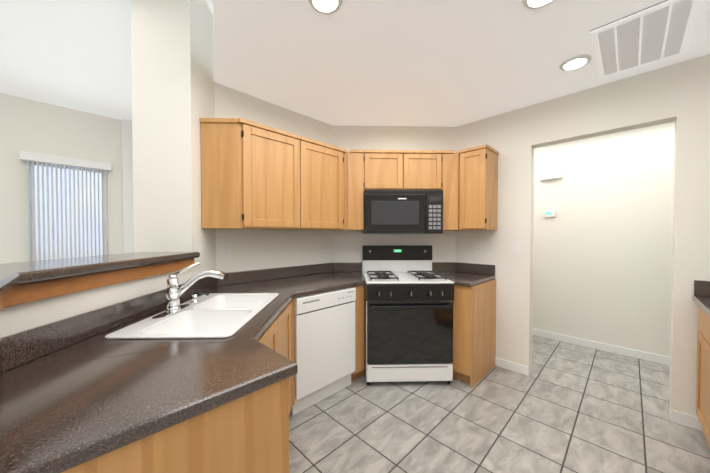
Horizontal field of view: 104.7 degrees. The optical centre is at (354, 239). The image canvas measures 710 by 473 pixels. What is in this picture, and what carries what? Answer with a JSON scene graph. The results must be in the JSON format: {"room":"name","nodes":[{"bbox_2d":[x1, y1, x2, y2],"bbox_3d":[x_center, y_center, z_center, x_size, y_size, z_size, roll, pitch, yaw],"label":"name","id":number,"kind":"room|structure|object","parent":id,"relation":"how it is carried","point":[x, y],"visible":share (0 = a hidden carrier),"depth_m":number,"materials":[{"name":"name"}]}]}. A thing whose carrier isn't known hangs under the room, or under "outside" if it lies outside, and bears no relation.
{"room":"kitchen","nodes":[
{"label":"kitchen","id":0,"kind":"room"},
{"bbox_2d":[0,93,133,263],"bbox_3d":[-3.972,-0.550,1.485,4.570,3.700,0.150,-1,1,-45],"label":"wall","id":1,"kind":"structure","parent":0,"point":[31,126],"depth_m":2.57,"materials":[{"name":"paint"}]},
{"bbox_2d":[29,161,107,260],"bbox_3d":[-2.804,0.055,2.707,0.535,1.550,0.070,-1,1,-45],"label":"living room window","id":2,"kind":"structure","parent":1,"relation":"in","point":[72,212],"depth_m":2.72,"materials":[{"name":"white plastic"}]},
{"bbox_2d":[19,151,110,260],"bbox_3d":[-2.724,0.016,2.622,0.600,1.570,0.067,-1,1,-45],"label":"vertical blinds","id":3,"kind":"object","parent":2,"relation":"attached to","point":[42,159],"visible":0.77,"depth_m":2.58,"materials":[{"name":"white plastic"}]},
{"bbox_2d":[0,268,191,337],"bbox_3d":[-0.938,0.723,1.097,0.843,1.168,1.469,-1,1,-45],"label":"wall","id":4,"kind":"structure","parent":0,"point":[14,319],"depth_m":1.05,"materials":[{"name":"paint"}]},
{"bbox_2d":[0,252,199,310],"bbox_3d":[-1.021,0.148,1.058,1.064,0.103,1.626,-1,1,-45],"label":"bar","id":5,"kind":"object","parent":4,"relation":"on","point":[25,282],"visible":0.96,"depth_m":1.06,"materials":[{"name":"laminate"}]},
{"bbox_2d":[0,0,212,119],"bbox_3d":[-0.298,-1.683,0.488,8.600,1.000,6.720,-1,1,-45],"label":"ceiling","id":6,"kind":"structure","parent":0,"point":[74,54],"depth_m":2.16,"materials":[{"name":"paint"}]},
{"bbox_2d":[131,0,674,374],"bbox_3d":[0.871,-0.566,2.445,4.210,3.700,5.620,-1,1,-45],"label":"wall block","id":7,"kind":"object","parent":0,"point":[592,261],"visible":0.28,"depth_m":2.78,"materials":[{"name":"paint"}]},
{"bbox_2d":[196,246,201,262],"bbox_3d":[-1.092,0.108,1.923,0.050,0.115,0.053,-1,1,-45],"label":"outlet","id":8,"kind":"object","parent":7,"relation":"attached to","point":[199,250],"visible":0.88,"depth_m":1.92,"materials":[{"name":"white plastic"}]},
{"bbox_2d":[222,243,230,257],"bbox_3d":[-1.042,0.094,2.224,0.070,0.115,0.008,-1,1,-45],"label":"outlet","id":9,"kind":"object","parent":7,"relation":"attached to","point":[226,250],"visible":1,"depth_m":2.22,"materials":[{"name":"white plastic"}]},
{"bbox_2d":[200,118,345,229],"bbox_3d":[-0.646,-0.472,2.353,1.227,0.776,0.367,-1,1,-45],"label":"upper cabinet","id":10,"kind":"object","parent":7,"relation":"attached to","point":[254,175],"visible":1,"depth_m":2.09,"materials":[{"name":"brown wood"}]},
{"bbox_2d":[325,241,329,251],"bbox_3d":[-0.298,0.079,2.964,0.070,0.115,0.008,-1,1,-45],"label":"outlet","id":11,"kind":"object","parent":7,"relation":"attached to","point":[327,246],"visible":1,"depth_m":2.96,"materials":[{"name":"white plastic"}]},
{"bbox_2d":[344,150,458,229],"bbox_3d":[0.455,-0.481,2.845,1.583,0.776,0.365,0,1,-1],"label":"upper cabinet","id":12,"kind":"object","parent":7,"relation":"attached to","point":[364,170],"visible":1,"depth_m":2.68,"materials":[{"name":"brown wood"}]},
{"bbox_2d":[363,190,442,233],"bbox_3d":[0.467,-0.266,2.816,0.756,0.417,0.392,0,1,-1],"label":"microwave","id":13,"kind":"object","parent":12,"relation":"attached to","point":[403,211],"visible":1,"depth_m":2.62,"materials":[{"name":"black plastic"}]},
{"bbox_2d":[458,144,498,229],"bbox_3d":[1.222,-0.478,2.708,0.337,0.776,0.270,-1,1,-45],"label":"upper cabinet","id":14,"kind":"object","parent":7,"relation":"attached to","point":[478,187],"visible":1,"depth_m":2.61,"materials":[{"name":"brown wood"}]},
{"bbox_2d":[476,242,482,252],"bbox_3d":[1.302,0.084,2.872,0.008,0.115,0.070,-1,1,-45],"label":"outlet","id":15,"kind":"object","parent":7,"relation":"attached to","point":[479,247],"visible":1,"depth_m":2.87,"materials":[{"name":"white plastic"}]},
{"bbox_2d":[495,357,528,375],"bbox_3d":[1.520,1.238,2.671,0.015,0.085,0.297,-1,1,-45],"label":"baseboard","id":16,"kind":"structure","parent":7,"relation":"attached to","point":[502,363],"depth_m":2.65,"materials":[{"name":"white wood"}]},
{"bbox_2d":[512,242,519,253],"bbox_3d":[1.540,0.081,2.628,0.014,0.115,0.070,-1,1,-45],"label":"light switch","id":17,"kind":"object","parent":7,"relation":"attached to","point":[515,247],"visible":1,"depth_m":2.62,"materials":[{"name":"white plastic"}]},
{"bbox_2d":[544,210,555,216],"bbox_3d":[2.459,-0.318,3.460,0.028,0.080,0.120,-1,1,-45],"label":"thermostat","id":18,"kind":"object","parent":7,"relation":"attached to","point":[549,213],"visible":1,"depth_m":3.44,"materials":[{"name":"white plastic"}]},
{"bbox_2d":[540,168,562,180],"bbox_3d":[2.459,-0.813,3.437,0.050,0.136,0.230,-1,1,-45],"label":"door chime","id":19,"kind":"object","parent":7,"relation":"attached to","point":[552,174],"visible":1,"depth_m":3.41,"materials":[{"name":"white plastic"}]},
{"bbox_2d":[532,329,669,365],"bbox_3d":[2.998,1.233,2.956,0.013,0.085,3.260,-1,1,-45],"label":"baseboard","id":20,"kind":"structure","parent":7,"relation":"attached to","point":[633,353],"depth_m":3.10,"materials":[{"name":"white wood"}]},
{"bbox_2d":[211,0,709,126],"bbox_3d":[0.546,-1.251,0.988,6.309,0.080,4.030,-1,1,-45],"label":"ceiling","id":21,"kind":"structure","parent":0,"point":[445,63],"depth_m":1.82,"materials":[{"name":"paint"}]},
{"bbox_2d":[308,0,342,14],"bbox_3d":[-0.151,-1.211,1.393,0.176,0.012,0.176,-1,1,-45],"label":"recessed light","id":22,"kind":"object","parent":21,"relation":"in","point":[326,7],"visible":1,"depth_m":1.42,"materials":[{"name":"white"}]},
{"bbox_2d":[522,0,554,9],"bbox_3d":[0.932,-1.210,1.360,0.176,0.012,0.176,-1,1,-45],"label":"recessed light","id":23,"kind":"object","parent":21,"relation":"in","point":[533,4],"visible":0.94,"depth_m":1.40,"materials":[{"name":"white"}]},
{"bbox_2d":[559,54,591,70],"bbox_3d":[1.529,-1.220,1.904,0.176,0.012,0.176,-1,1,-45],"label":"recessed light","id":24,"kind":"object","parent":21,"relation":"in","point":[575,62],"visible":1,"depth_m":1.89,"materials":[{"name":"white"}]},
{"bbox_2d":[590,0,701,78],"bbox_3d":[1.763,-1.214,1.693,0.670,0.017,0.420,-1,1,-45],"label":"ceiling vent","id":25,"kind":"object","parent":21,"relation":"in","point":[656,32],"visible":0.98,"depth_m":1.64,"materials":[{"name":"grey metal"}]},
{"bbox_2d":[289,335,709,472],"bbox_3d":[-0.291,1.367,0.532,8.800,0.100,6.900,-1,1,-45],"label":"floor","id":26,"kind":"structure","parent":0,"point":[563,407],"depth_m":1.91,"materials":[{"name":"tile"}]},
{"bbox_2d":[62,378,288,472],"bbox_3d":[-0.631,0.874,0.854,0.665,0.874,0.562,-1,1,-45],"label":"base cabinet","id":27,"kind":"object","parent":26,"relation":"on","point":[248,433],"visible":0.29,"depth_m":0.73,"materials":[{"name":"brown wood"}]},
{"bbox_2d":[257,298,294,413],"bbox_3d":[-0.737,0.862,1.561,0.625,0.874,0.921,0,1,-1],"label":"base cabinet","id":28,"kind":"object","parent":26,"relation":"on","point":[277,335],"visible":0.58,"depth_m":1.74,"materials":[{"name":"brown wood"}]},
{"bbox_2d":[0,274,354,472],"bbox_3d":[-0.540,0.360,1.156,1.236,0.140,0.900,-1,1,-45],"label":"countertop","id":29,"kind":"structure","parent":28,"relation":"on","point":[77,390],"depth_m":0.79,"materials":[{"name":"laminate"}]},
{"bbox_2d":[152,262,224,319],"bbox_3d":[-0.915,0.248,1.486,0.338,0.253,0.283,-1,1,-45],"label":"faucet","id":30,"kind":"object","parent":29,"relation":"on","point":[174,292],"visible":1,"depth_m":1.42,"materials":[{"name":"silver metal"}]},
{"bbox_2d":[105,293,278,338],"bbox_3d":[-0.754,0.456,1.477,0.500,0.160,0.800,0,1,-1],"label":"sink","id":31,"kind":"object","parent":29,"relation":"in","point":[218,315],"visible":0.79,"depth_m":1.45,"materials":[{"name":"white ceramic"}]},
{"bbox_2d":[150,262,364,293],"bbox_3d":[-0.688,0.344,2.115,2.379,0.140,0.668,-1,1,-45],"label":"backsplash","id":32,"kind":"structure","parent":29,"relation":"on","point":[349,273],"depth_m":2.56,"materials":[{"name":"laminate"}]},
{"bbox_2d":[292,287,355,415],"bbox_3d":[-0.422,0.849,2.384,0.596,0.872,0.628,-1,1,-45],"label":"dishwasher","id":33,"kind":"object","parent":26,"relation":"on","point":[324,335],"visible":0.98,"depth_m":2.13,"materials":[{"name":"white metal"}]},
{"bbox_2d":[351,285,363,380],"bbox_3d":[-0.045,0.841,2.793,0.507,0.874,0.621,-1,1,-45],"label":"cabinet filler","id":34,"kind":"object","parent":26,"relation":"on","point":[359,337],"visible":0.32,"depth_m":2.44,"materials":[{"name":"brown wood"}]},
{"bbox_2d":[362,245,453,384],"bbox_3d":[0.471,0.678,2.673,0.762,1.205,0.726,0,1,-1],"label":"stove","id":35,"kind":"object","parent":26,"relation":"on","point":[408,311],"visible":0.98,"depth_m":2.37,"materials":[{"name":"white metal"}]},
{"bbox_2d":[452,279,495,388],"bbox_3d":[0.998,0.842,2.772,0.593,0.874,0.608,-1,1,-45],"label":"base cabinet","id":36,"kind":"object","parent":26,"relation":"on","point":[474,332],"visible":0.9,"depth_m":2.44,"materials":[{"name":"brown wood"}]},
{"bbox_2d":[432,262,494,286],"bbox_3d":[0.984,0.333,2.762,0.618,0.140,0.607,-1,1,-45],"label":"countertop","id":37,"kind":"structure","parent":36,"relation":"on","point":[462,274],"depth_m":2.83,"materials":[{"name":"laminate"}]},
{"bbox_2d":[696,306,705,432],"bbox_3d":[2.328,0.864,1.440,0.587,0.874,0.614,-1,1,-45],"label":"base cabinet","id":38,"kind":"object","parent":26,"relation":"on","point":[703,380],"depth_m":1.77,"materials":[{"name":"brown wood"}]},
{"bbox_2d":[704,314,709,449],"bbox_3d":[1.994,0.870,1.107,0.644,0.874,0.614,-1,1,-45],"label":"base cabinet","id":39,"kind":"object","parent":26,"relation":"on","point":[706,318],"depth_m":1.62,"materials":[{"name":"brown wood"}]},
{"bbox_2d":[692,280,709,316],"bbox_3d":[1.976,0.361,1.093,1.568,0.140,0.638,-1,1,-45],"label":"countertop","id":40,"kind":"structure","parent":39,"relation":"on","point":[701,297],"depth_m":1.82,"materials":[{"name":"laminate"}]},
{"bbox_2d":[531,54,709,418],"bbox_3d":[3.030,-0.562,2.196,1.500,3.700,2.460,-1,1,-45],"label":"wall","id":41,"kind":"structure","parent":0,"point":[678,93],"depth_m":1.91,"materials":[{"name":"paint"}]}
]}

